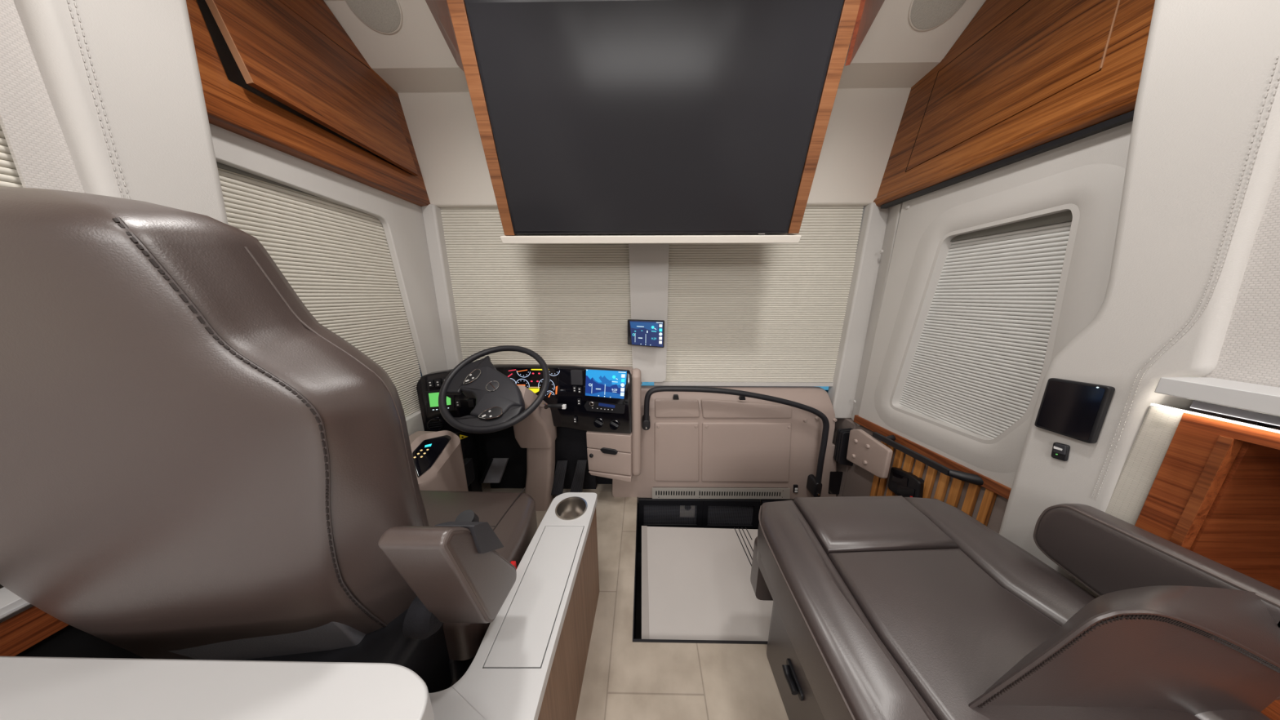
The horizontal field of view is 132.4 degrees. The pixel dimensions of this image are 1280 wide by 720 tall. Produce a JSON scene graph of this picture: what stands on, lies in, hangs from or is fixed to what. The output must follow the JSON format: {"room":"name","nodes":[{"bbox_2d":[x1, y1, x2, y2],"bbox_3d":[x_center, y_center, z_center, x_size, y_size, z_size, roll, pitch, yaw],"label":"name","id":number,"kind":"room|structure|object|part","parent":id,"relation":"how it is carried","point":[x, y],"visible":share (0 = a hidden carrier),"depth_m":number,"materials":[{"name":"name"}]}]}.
{"room":"transit interior","nodes":[
{"label":"transit interior","id":0,"kind":"room"},
{"bbox_2d":[0,0,376,588],"bbox_3d":[-1.292,0.314,-1.130,0.050,2.300,5.620,0,13,1],"label":"wall","id":1,"kind":"structure","parent":0,"point":[233,73],"depth_m":0.85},
{"bbox_2d":[186,0,430,206],"bbox_3d":[-1.173,-0.970,0.948,0.292,0.647,0.852,0,13,1],"label":"upper cabinet","id":2,"kind":"object","parent":1,"relation":"attached to","point":[296,53],"visible":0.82,"depth_m":0.91,"materials":[{"name":"brown wood"}]},
{"bbox_2d":[0,0,458,436],"bbox_3d":[-1.121,0.324,-1.130,0.070,2.280,5.620,0,13,1],"label":"wall","id":3,"kind":"structure","parent":0,"point":[402,220],"depth_m":0.82,"materials":[{"name":"white plastic"}]},
{"bbox_2d":[0,124,22,187],"bbox_3d":[-1.087,-0.293,0.046,0.024,0.990,0.912,0,13,1],"label":"window blind","id":4,"kind":"object","parent":3,"relation":"attached to","point":[9,176],"visible":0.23,"depth_m":0.48,"materials":[{"name":"beige fabric"}]},
{"bbox_2d":[13,0,228,224],"bbox_3d":[-1.129,-0.111,0.701,0.202,2.300,0.264,0,13,1],"label":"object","id":5,"kind":"structure","parent":3,"relation":"attached to","point":[122,78],"depth_m":0.57,"materials":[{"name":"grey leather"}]},
{"bbox_2d":[216,161,421,417],"bbox_3d":[-1.130,-0.125,1.015,0.025,0.974,0.742,0,13,1],"label":"window blind","id":6,"kind":"object","parent":3,"relation":"attached to","point":[336,258],"visible":0.23,"depth_m":1.04,"materials":[{"name":"beige fabric"}]},
{"bbox_2d":[421,204,463,369],"bbox_3d":[-1.056,-0.254,1.559,0.075,1.090,0.078,0,13,1],"label":"trim","id":7,"kind":"structure","parent":3,"relation":"attached to","point":[432,215],"depth_m":1.49,"materials":[{"name":"white plastic"}]},
{"bbox_2d":[474,433,612,484],"bbox_3d":[0.113,0.698,1.834,2.420,1.050,0.060,0,13,1],"label":"wall","id":8,"kind":"structure","parent":0,"point":[479,437],"depth_m":1.80,"materials":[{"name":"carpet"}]},
{"bbox_2d":[628,243,669,382],"bbox_3d":[0.045,-0.245,1.528,0.206,0.753,0.028,0,13,1],"label":"trim","id":9,"kind":"structure","parent":8,"relation":"attached to","point":[648,262],"depth_m":1.49,"materials":[{"name":"white plastic"}]},
{"bbox_2d":[627,319,664,347],"bbox_3d":[0.034,-0.143,1.493,0.193,0.144,0.065,2,13,8],"label":"tablet","id":10,"kind":"object","parent":9,"relation":"attached to","point":[651,333],"visible":1,"depth_m":1.46,"materials":[{"name":"black plastic"}]},
{"bbox_2d":[638,497,703,527],"bbox_3d":[0.186,0.932,1.727,0.390,0.194,0.025,0,13,1],"label":"air vent","id":11,"kind":"object","parent":8,"relation":"attached to","point":[687,506],"visible":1,"depth_m":1.72,"materials":[{"name":"black plastic"}]},
{"bbox_3d":[0.291,0.916,1.729,0.090,0.104,0.010,0,13,1],"label":"fan motor","id":12,"kind":"part","parent":11,"relation":"part of","materials":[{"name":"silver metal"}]},
{"bbox_2d":[632,502,768,644],"bbox_3d":[0.576,1.143,1.407,1.240,0.457,0.780,0,13,1],"label":"trim","id":13,"kind":"structure","parent":8,"relation":"attached to","point":[637,615],"depth_m":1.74,"materials":[{"name":"black plastic"}]},
{"bbox_2d":[641,525,773,640],"bbox_3d":[0.319,0.960,1.262,0.630,0.023,0.518,0,13,1],"label":"step cover","id":14,"kind":"structure","parent":13,"relation":"on","point":[696,584],"depth_m":1.20,"materials":[{"name":"grey plastic"}]},
{"bbox_2d":[612,385,843,506],"bbox_3d":[0.525,0.525,1.670,1.389,0.731,0.150,0,13,1],"label":"panel","id":15,"kind":"object","parent":8,"relation":"attached to","point":[695,445],"visible":0.94,"depth_m":1.62,"materials":[{"name":"beige plastic"}]},
{"bbox_2d":[654,398,699,417],"bbox_3d":[0.208,0.271,1.573,0.254,0.109,0.018,0,13,1],"label":"panel","id":16,"kind":"object","parent":15,"relation":"on","point":[674,407],"depth_m":1.56,"materials":[{"name":"beige plastic"}]},
{"bbox_2d":[642,386,829,497],"bbox_3d":[0.519,0.455,1.569,1.013,0.661,0.086,0,13,1],"label":"grab rail","id":17,"kind":"object","parent":15,"relation":"attached to","point":[814,485],"visible":0.94,"depth_m":1.48,"materials":[{"name":"black rubber"}]},
{"bbox_2d":[701,399,791,417],"bbox_3d":[0.593,0.274,1.568,0.507,0.109,0.018,0,13,1],"label":"panel","id":18,"kind":"object","parent":15,"relation":"on","point":[710,408],"depth_m":1.56,"materials":[{"name":"beige plastic"}]},
{"bbox_2d":[792,484,798,493],"bbox_3d":[0.926,0.767,1.679,0.029,0.052,0.011,0,13,1],"label":"rocker switch","id":19,"kind":"object","parent":15,"relation":"attached to","point":[795,487],"depth_m":1.68,"materials":[{"name":"black"}]},
{"bbox_3d":[1.167,0.727,1.668,0.104,0.151,0.008,0,13,1],"label":"display panel","id":20,"kind":"part","parent":15,"relation":"part of","materials":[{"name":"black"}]},
{"bbox_2d":[702,498,759,528],"bbox_3d":[0.550,0.934,1.717,0.340,0.194,0.016,0,13,1],"label":"air vent","id":21,"kind":"object","parent":8,"relation":"attached to","point":[707,502],"visible":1,"depth_m":1.71,"materials":[{"name":"black plastic"}]},
{"bbox_2d":[831,417,856,497],"bbox_3d":[1.254,0.789,1.732,0.135,0.920,0.148,0,13,1],"label":"trim","id":22,"kind":"structure","parent":8,"relation":"attached to","point":[841,423],"depth_m":1.65,"materials":[{"name":"brown"}]},
{"bbox_2d":[481,483,793,719],"bbox_3d":[0.033,1.463,-0.883,2.700,0.050,5.620,0,13,1],"label":"floor","id":23,"kind":"structure","parent":0,"point":[624,679],"depth_m":0.93,"materials":[{"name":"tile"}]},
{"bbox_2d":[0,586,145,658],"bbox_3d":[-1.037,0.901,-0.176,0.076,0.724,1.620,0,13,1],"label":"base cabinet","id":24,"kind":"object","parent":23,"relation":"on","point":[26,629],"visible":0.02,"depth_m":0.47,"materials":[{"name":"brown wood"}]},
{"bbox_3d":[-1.005,0.565,-0.255,0.012,0.008,1.620,0,13,1],"label":"edge trim","id":25,"kind":"part","parent":24,"relation":"part of","materials":[{"name":"silver metal"}]},
{"bbox_2d":[0,656,434,719],"bbox_3d":[-0.602,0.828,0.193,0.667,0.700,0.584,0,13,1],"label":"dining table","id":26,"kind":"object","parent":23,"relation":"on","point":[32,687],"visible":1,"depth_m":0.37,"materials":[{"name":"white laminate"}]},
{"bbox_2d":[0,186,537,693],"bbox_3d":[-0.630,0.396,0.690,0.742,1.317,0.649,0,13,1],"label":"seat","id":27,"kind":"object","parent":23,"relation":"on","point":[194,465],"visible":0.98,"depth_m":0.38,"materials":[{"name":"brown leather"}]},
{"bbox_3d":[-0.332,0.378,0.526,0.105,0.289,0.182,0,13,1],"label":"armrest","id":28,"kind":"part","parent":27,"relation":"part of","materials":[{"name":"grey leather"}]},
{"bbox_3d":[-0.319,0.301,0.521,0.036,0.040,0.040,0,13,1],"label":"control knob","id":29,"kind":"part","parent":27,"relation":"part of","materials":[{"name":"black plastic"}]},
{"bbox_3d":[-0.306,0.324,0.515,0.066,0.120,0.075,0,13,1],"label":"control plate","id":30,"kind":"part","parent":27,"relation":"part of","materials":[{"name":"grey plastic"}]},
{"bbox_2d":[419,489,537,660],"bbox_3d":[-0.632,0.568,0.838,0.556,0.134,0.431,0,13,1],"label":"cushion","id":31,"kind":"object","parent":27,"relation":"on","point":[512,516],"depth_m":0.88,"materials":[{"name":"brown leather"}]},
{"bbox_2d":[408,430,475,491],"bbox_3d":[-0.963,0.639,1.170,0.256,0.586,0.556,0,13,1],"label":"console","id":32,"kind":"object","parent":23,"relation":"on","point":[439,464],"visible":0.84,"depth_m":1.23,"materials":[{"name":"beige plastic"}]},
{"bbox_3d":[-0.863,0.561,1.385,0.040,0.120,0.100,0,13,1],"label":"socket plate","id":33,"kind":"part","parent":32,"relation":"part of","materials":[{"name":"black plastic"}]},
{"bbox_2d":[428,492,599,719],"bbox_3d":[-0.290,0.823,0.725,0.246,0.468,0.831,0,13,1],"label":"console","id":34,"kind":"object","parent":23,"relation":"on","point":[529,663],"visible":0.95,"depth_m":0.68,"materials":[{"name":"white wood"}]},
{"bbox_3d":[-0.250,0.592,0.748,0.128,0.020,0.358,0,13,1],"label":"lid","id":35,"kind":"part","parent":34,"relation":"part of","materials":[{"name":"white plastic"}]},
{"bbox_2d":[416,364,640,491],"bbox_3d":[-0.541,0.430,1.590,1.094,0.842,0.303,0,13,1],"label":"dashboard","id":36,"kind":"object","parent":23,"relation":"on","point":[600,423],"visible":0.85,"depth_m":1.48,"materials":[{"name":"black plastic"}]},
{"bbox_2d":[426,379,434,387],"bbox_3d":[-1.033,0.117,1.390,0.027,0.036,0.009,-5,14,-20],"label":"rocker switch","id":37,"kind":"object","parent":36,"relation":"attached to","point":[430,383],"depth_m":1.39,"materials":[{"name":"black plastic"}]},
{"bbox_2d":[426,417,444,431],"bbox_3d":[-1.041,0.329,1.437,0.072,0.071,0.011,-5,14,-20],"label":"air vent","id":38,"kind":"object","parent":36,"relation":"attached to","point":[433,424],"depth_m":1.44,"materials":[{"name":"black plastic"}]},
{"bbox_2d":[434,379,441,386],"bbox_3d":[-1.003,0.115,1.401,0.027,0.036,0.009,-5,14,-20],"label":"rocker switch","id":39,"kind":"object","parent":36,"relation":"attached to","point":[437,383],"depth_m":1.40,"materials":[{"name":"black plastic"}]},
{"bbox_2d":[454,400,461,407],"bbox_3d":[-0.939,0.224,1.455,0.026,0.040,0.009,-2,13,-8],"label":"rocker switch","id":40,"kind":"object","parent":36,"relation":"attached to","point":[457,402],"depth_m":1.45,"materials":[{"name":"black plastic"}]},
{"bbox_3d":[-0.968,0.590,1.614,0.025,0.480,0.090,0,13,1],"label":"kick post","id":41,"kind":"part","parent":36,"relation":"part of","materials":[{"name":"black plastic"}]},
{"bbox_2d":[467,399,474,407],"bbox_3d":[-0.877,0.225,1.465,0.026,0.040,0.009,-2,13,-8],"label":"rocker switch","id":42,"kind":"object","parent":36,"relation":"attached to","point":[470,402],"depth_m":1.46,"materials":[{"name":"black plastic"}]},
{"bbox_2d":[479,457,508,483],"bbox_3d":[-0.872,0.663,1.690,0.152,0.136,0.084,0,13,1],"label":"pedal","id":43,"kind":"object","parent":36,"relation":"attached to","point":[494,471],"visible":1,"depth_m":1.68,"materials":[{"name":"metal"}]},
{"bbox_2d":[573,386,576,392],"bbox_3d":[-0.337,0.150,1.457,0.018,0.034,0.009,1,13,6],"label":"rocker switch","id":44,"kind":"object","parent":36,"relation":"attached to","point":[574,387],"depth_m":1.45,"materials":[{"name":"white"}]},
{"bbox_2d":[573,417,577,422],"bbox_3d":[-0.344,0.319,1.497,0.018,0.034,0.009,1,13,6],"label":"rocker switch","id":45,"kind":"object","parent":36,"relation":"attached to","point":[575,419],"depth_m":1.49,"materials":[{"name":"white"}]},
{"bbox_3d":[-0.324,0.090,1.442,0.061,0.078,0.007,1,13,6],"label":"blank panel","id":46,"kind":"part","parent":36,"relation":"part of","materials":[{"name":"grey plastic"}]},
{"bbox_2d":[569,459,587,492],"bbox_3d":[-0.365,0.694,1.675,0.071,0.181,0.120,4,14,16],"label":"foot pedal","id":47,"kind":"object","parent":36,"relation":"attached to","point":[577,485],"visible":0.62,"depth_m":1.67,"materials":[{"name":"black rubber"}]},
{"bbox_2d":[577,398,581,404],"bbox_3d":[-0.317,0.218,1.471,0.018,0.034,0.009,1,13,6],"label":"rocker switch","id":48,"kind":"object","parent":36,"relation":"attached to","point":[579,400],"depth_m":1.47,"materials":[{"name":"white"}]},
{"bbox_2d":[577,386,581,393],"bbox_3d":[-0.311,0.155,1.455,0.018,0.034,0.009,1,13,6],"label":"rocker switch","id":49,"kind":"object","parent":36,"relation":"attached to","point":[579,388],"depth_m":1.45,"materials":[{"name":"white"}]},
{"bbox_2d":[593,417,604,428],"bbox_3d":[-0.216,0.330,1.482,0.058,0.058,0.010,2,13,10],"label":"knob","id":50,"kind":"object","parent":36,"relation":"attached to","point":[598,423],"depth_m":1.48,"materials":[{"name":"black plastic"}]},
{"bbox_2d":[585,368,625,399],"bbox_3d":[-0.172,0.121,1.414,0.220,0.145,0.001,2,13,10],"label":"screen","id":51,"kind":"object","parent":36,"relation":"on","point":[600,384],"depth_m":1.41,"materials":[{"name":"blue glass"}]},
{"bbox_3d":[-0.167,0.437,1.503,0.245,0.099,0.013,2,13,10],"label":"drawer","id":52,"kind":"part","parent":36,"relation":"part of","materials":[{"name":"beige plastic"}]},
{"bbox_3d":[-0.165,0.486,1.508,0.094,0.035,0.017,2,13,10],"label":"drawer pull","id":53,"kind":"part","parent":36,"relation":"part of","materials":[{"name":"black plastic"}]},
{"bbox_3d":[-0.167,0.551,1.529,0.244,0.139,0.013,2,13,10],"label":"drawer","id":54,"kind":"part","parent":36,"relation":"part of","materials":[{"name":"beige plastic"}]},
{"bbox_2d":[608,419,619,430],"bbox_3d":[-0.133,0.338,1.469,0.058,0.058,0.010,2,13,10],"label":"knob","id":55,"kind":"object","parent":36,"relation":"attached to","point":[614,424],"depth_m":1.46,"materials":[{"name":"black plastic"}]},
{"bbox_2d":[513,385,566,511],"bbox_3d":[-0.509,0.482,1.461,0.325,0.799,0.347,0,13,1],"label":"column","id":56,"kind":"structure","parent":23,"relation":"on","point":[537,433],"depth_m":1.50,"materials":[{"name":"beige plastic"}]},
{"bbox_2d":[438,345,550,433],"bbox_3d":[-0.622,0.107,1.222,0.448,0.287,0.362,0,13,1],"label":"steering wheel","id":57,"kind":"object","parent":56,"relation":"attached to","point":[500,406],"visible":1,"depth_m":1.19,"materials":[{"name":"black"}]},
{"bbox_3d":[-0.569,0.623,1.603,0.203,0.460,0.135,0,13,1],"label":"post","id":58,"kind":"part","parent":56,"relation":"part of","materials":[{"name":"beige plastic"}]},
{"bbox_2d":[551,459,568,495],"bbox_3d":[-0.478,0.697,1.676,0.066,0.181,0.118,4,14,16],"label":"foot pedal","id":59,"kind":"object","parent":23,"relation":"on","point":[562,464],"visible":0.87,"depth_m":1.67,"materials":[{"name":"black rubber"}]},
{"bbox_2d":[750,495,1279,719],"bbox_3d":[0.697,0.681,0.627,0.709,0.790,0.694,0,13,1],"label":"sofa","id":60,"kind":"object","parent":23,"relation":"on","point":[889,607],"visible":1,"depth_m":0.54,"materials":[{"name":"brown leather"}]},
{"bbox_3d":[0.413,0.880,0.779,0.017,0.025,0.060,0,13,1],"label":"lever handle","id":61,"kind":"part","parent":60,"relation":"part of","materials":[{"name":"black plastic"}]},
{"bbox_3d":[0.676,0.626,0.677,0.653,0.065,0.514,0,13,1],"label":"seat frame","id":62,"kind":"part","parent":60,"relation":"part of","materials":[{"name":"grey leather"}]},
{"bbox_3d":[0.426,0.878,0.777,0.008,0.027,0.080,0,13,1],"label":"lever plate","id":63,"kind":"part","parent":60,"relation":"part of","materials":[{"name":"black plastic"}]},
{"bbox_3d":[0.771,0.573,0.504,0.557,0.514,0.142,0,13,1],"label":"backrest","id":64,"kind":"part","parent":60,"relation":"part of","materials":[{"name":"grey leather"}]},
{"bbox_3d":[1.003,0.428,0.559,0.064,0.172,0.284,0,13,1],"label":"armrest","id":65,"kind":"part","parent":60,"relation":"part of","materials":[{"name":"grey leather"}]},
{"bbox_2d":[1134,412,1279,719],"bbox_3d":[1.174,0.818,-0.377,0.257,0.977,2.129,0,13,1],"label":"base cabinet","id":66,"kind":"object","parent":23,"relation":"on","point":[1214,494],"visible":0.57,"depth_m":0.54,"materials":[{"name":"brown wood"}]},
{"bbox_2d":[1263,699,1279,719],"bbox_3d":[1.189,0.676,0.228,0.225,0.020,0.772,0,13,1],"label":"niche shelf","id":67,"kind":"object","parent":66,"relation":"attached to","point":[1272,711],"depth_m":0.49,"materials":[{"name":"brown wood"}]},
{"bbox_2d":[397,87,911,208],"bbox_3d":[0.052,-1.014,1.380,2.390,0.486,0.072,0,13,1],"label":"wall","id":68,"kind":"structure","parent":0,"point":[864,123],"depth_m":1.34,"materials":[{"name":"white"}]},
{"bbox_2d":[440,207,642,384],"bbox_3d":[-0.506,-0.326,1.546,1.037,0.955,0.024,0,13,1],"label":"window blind","id":69,"kind":"object","parent":68,"relation":"attached to","point":[564,304],"visible":0.53,"depth_m":1.54,"materials":[{"name":"beige fabric"}]},
{"bbox_2d":[640,382,828,392],"bbox_3d":[0.072,-0.315,1.577,2.300,1.100,0.006,0,13,1],"label":"window","id":70,"kind":"structure","parent":68,"relation":"in","point":[825,388],"depth_m":1.68,"materials":[{"name":"blue"}]},
{"bbox_2d":[653,205,863,386],"bbox_3d":[0.602,-0.321,1.531,1.040,0.962,0.024,0,13,1],"label":"window blind","id":71,"kind":"object","parent":68,"relation":"attached to","point":[740,314],"visible":0.67,"depth_m":1.53,"materials":[{"name":"beige fabric"}]},
{"bbox_3d":[0.602,0.137,1.637,1.040,0.022,0.024,0,13,1],"label":"rail","id":72,"kind":"part","parent":71,"relation":"part of","materials":[{"name":"white plastic"}]},
{"bbox_2d":[827,202,889,418],"bbox_3d":[1.193,-0.223,1.534,0.178,1.140,0.078,0,13,1],"label":"trim","id":73,"kind":"structure","parent":68,"relation":"attached to","point":[842,394],"depth_m":1.49,"materials":[{"name":"white plastic"}]},
{"bbox_2d":[851,202,902,426],"bbox_3d":[1.253,-0.204,1.454,0.135,1.140,0.110,0,13,1],"label":"trim","id":74,"kind":"structure","parent":68,"relation":"attached to","point":[894,214],"depth_m":1.42,"materials":[{"name":"white plastic"}]},
{"bbox_2d":[323,0,986,93],"bbox_3d":[0.033,-0.712,-1.413,2.700,0.218,5.670,0,13,1],"label":"ceiling","id":75,"kind":"structure","parent":0,"point":[417,57],"depth_m":1.13,"materials":[{"name":"white plastic"}]},
{"bbox_2d":[344,0,402,34],"bbox_3d":[-0.978,-1.312,1.025,0.196,0.119,0.129,0,13,1],"label":"ceiling speaker","id":76,"kind":"object","parent":75,"relation":"attached to","point":[384,16],"visible":1,"depth_m":1.05,"materials":[{"name":"beige fabric"}]},
{"bbox_2d":[425,0,884,244],"bbox_3d":[0.048,-0.881,1.044,1.663,0.849,0.398,0,13,1],"label":"housing","id":77,"kind":"object","parent":75,"relation":"hanging from","point":[451,16],"visible":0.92,"depth_m":0.97,"materials":[{"name":"brown wood"}]},
{"bbox_3d":[-0.533,-0.801,0.985,0.053,0.656,0.233,1,13,4],"label":"frame","id":78,"kind":"part","parent":77,"relation":"part of","materials":[{"name":"brown wood"}]},
{"bbox_2d":[500,233,801,244],"bbox_3d":[0.039,-0.502,1.164,1.188,0.056,0.114,0,13,1],"label":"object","id":79,"kind":"object","parent":77,"relation":"on","point":[508,238],"depth_m":1.12,"materials":[{"name":"white plastic"}]},
{"bbox_2d":[464,0,844,234],"bbox_3d":[0.039,-0.779,0.978,1.103,0.614,0.197,0,13,1],"label":"television","id":80,"kind":"object","parent":77,"relation":"in","point":[606,116],"visible":1,"depth_m":0.93,"materials":[{"name":"black"}]},
{"bbox_3d":[0.611,-0.800,0.969,0.051,0.652,0.232,0,13,-2],"label":"frame","id":81,"kind":"part","parent":77,"relation":"part of","materials":[{"name":"brown wood"}]},
{"bbox_2d":[907,0,966,31],"bbox_3d":[1.077,-1.301,1.006,0.196,0.119,0.129,0,13,1],"label":"ceiling speaker","id":82,"kind":"object","parent":75,"relation":"attached to","point":[923,15],"visible":1,"depth_m":1.03,"materials":[{"name":"beige fabric"}]},
{"bbox_2d":[1201,167,1279,387],"bbox_3d":[1.066,-0.065,-1.755,0.030,1.240,4.640,0,13,1],"label":"wall","id":83,"kind":"structure","parent":0,"point":[1250,353],"depth_m":0.49,"materials":[{"name":"white fabric"}]},
{"bbox_2d":[899,210,1072,439],"bbox_3d":[1.214,-0.091,1.009,0.025,0.800,0.560,0,13,1],"label":"window blind","id":84,"kind":"object","parent":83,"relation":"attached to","point":[976,366],"visible":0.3,"depth_m":0.97,"materials":[{"name":"white fabric"}]},
{"bbox_2d":[843,120,1133,533],"bbox_3d":[1.160,0.342,1.135,0.109,2.100,0.888,0,13,1],"label":"door","id":85,"kind":"structure","parent":83,"relation":"in","point":[974,473],"depth_m":0.99,"materials":[{"name":"white plastic"}]},
{"bbox_2d":[833,427,893,478],"bbox_3d":[1.139,0.486,1.437,0.106,0.273,0.351,2,13,8],"label":"bracket","id":86,"kind":"object","parent":85,"relation":"attached to","point":[858,447],"visible":0.99,"depth_m":1.39,"materials":[{"name":"beige plastic"}]},
{"bbox_3d":[1.149,0.361,1.297,0.068,0.028,0.027,-4,14,-16],"label":"handle mount","id":87,"kind":"part","parent":85,"relation":"part of","materials":[{"name":"black plastic"}]},
{"bbox_3d":[1.152,0.567,1.221,0.006,0.066,0.074,0,13,1],"label":"latch lever","id":88,"kind":"part","parent":85,"relation":"part of","materials":[{"name":"black plastic"}]},
{"bbox_3d":[1.115,0.379,1.179,0.016,0.048,0.338,0,13,1],"label":"grab handle","id":89,"kind":"part","parent":85,"relation":"part of","materials":[{"name":"black plastic"}]},
{"bbox_3d":[1.201,0.861,1.287,0.028,1.020,0.750,0,13,1],"label":"panel","id":90,"kind":"part","parent":85,"relation":"part of","materials":[{"name":"brown wood"}]},
{"bbox_3d":[1.186,0.378,1.185,0.038,0.090,0.730,0,13,1],"label":"rail","id":91,"kind":"part","parent":85,"relation":"part of","materials":[{"name":"brown wood"}]},
{"bbox_3d":[1.143,0.411,0.990,0.084,0.036,0.034,9,16,33],"label":"handle mount","id":92,"kind":"part","parent":85,"relation":"part of","materials":[{"name":"black plastic"}]},
{"bbox_2d":[1051,442,1070,461],"bbox_3d":[1.063,0.232,0.714,0.012,0.044,0.030,0,13,1],"label":"switch","id":93,"kind":"object","parent":83,"relation":"attached to","point":[1060,451],"visible":1,"depth_m":0.71,"materials":[{"name":"black plastic"}]},
{"bbox_2d":[1034,377,1115,443],"bbox_3d":[1.062,0.119,0.694,0.015,0.142,0.103,0,13,1],"label":"screen","id":94,"kind":"object","parent":83,"relation":"attached to","point":[1076,410],"visible":1,"depth_m":0.68,"materials":[{"name":"black glass"}]},
{"bbox_2d":[1074,405,1183,597],"bbox_3d":[1.080,0.574,0.681,0.020,0.974,0.053,0,13,1],"label":"trim","id":95,"kind":"structure","parent":83,"relation":"attached to","point":[1140,470],"depth_m":0.60,"materials":[{"name":"fabric"}]},
{"bbox_2d":[999,0,1279,582],"bbox_3d":[1.193,-0.088,0.643,0.252,2.280,0.271,0,13,1],"label":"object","id":96,"kind":"structure","parent":83,"relation":"attached to","point":[1202,166],"depth_m":0.57,"materials":[{"name":"grey"}]},
{"bbox_2d":[1151,377,1279,433],"bbox_3d":[1.019,0.303,-0.478,0.093,0.070,2.160,0,13,1],"label":"wall ledge","id":97,"kind":"object","parent":83,"relation":"attached to","point":[1243,400],"visible":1,"depth_m":0.49,"materials":[{"name":"white plastic"}]},
{"bbox_2d":[1151,403,1279,433],"bbox_3d":[1.040,0.336,-0.471,0.004,0.004,2.160,0,13,1],"label":"strip light","id":98,"kind":"object","parent":97,"relation":"attached to","point":[1153,404],"depth_m":0.51,"materials":[{"name":"white plastic"}]},
{"bbox_2d":[1190,400,1279,426],"bbox_3d":[1.062,0.321,-0.490,0.007,0.027,2.130,0,13,1],"label":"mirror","id":99,"kind":"object","parent":97,"relation":"attached to","point":[1228,411],"depth_m":0.51,"materials":[{"name":"mirror"}]},
{"bbox_2d":[1256,422,1279,427],"bbox_3d":[1.358,0.322,-1.166,0.050,2.300,5.620,0,13,1],"label":"wall","id":100,"kind":"structure","parent":0,"point":[1260,424],"depth_m":0.61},
{"bbox_2d":[873,0,1155,208],"bbox_3d":[1.276,-0.962,0.914,0.275,0.656,0.852,0,13,1],"label":"upper cabinet","id":101,"kind":"object","parent":100,"relation":"attached to","point":[1024,79],"visible":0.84,"depth_m":0.88,"materials":[{"name":"brown wood"}]},
{"bbox_3d":[1.195,-0.948,0.935,0.071,0.378,0.530,0,13,1],"label":"flap door","id":102,"kind":"part","parent":101,"relation":"part of","materials":[{"name":"brown wood"}]}
]}

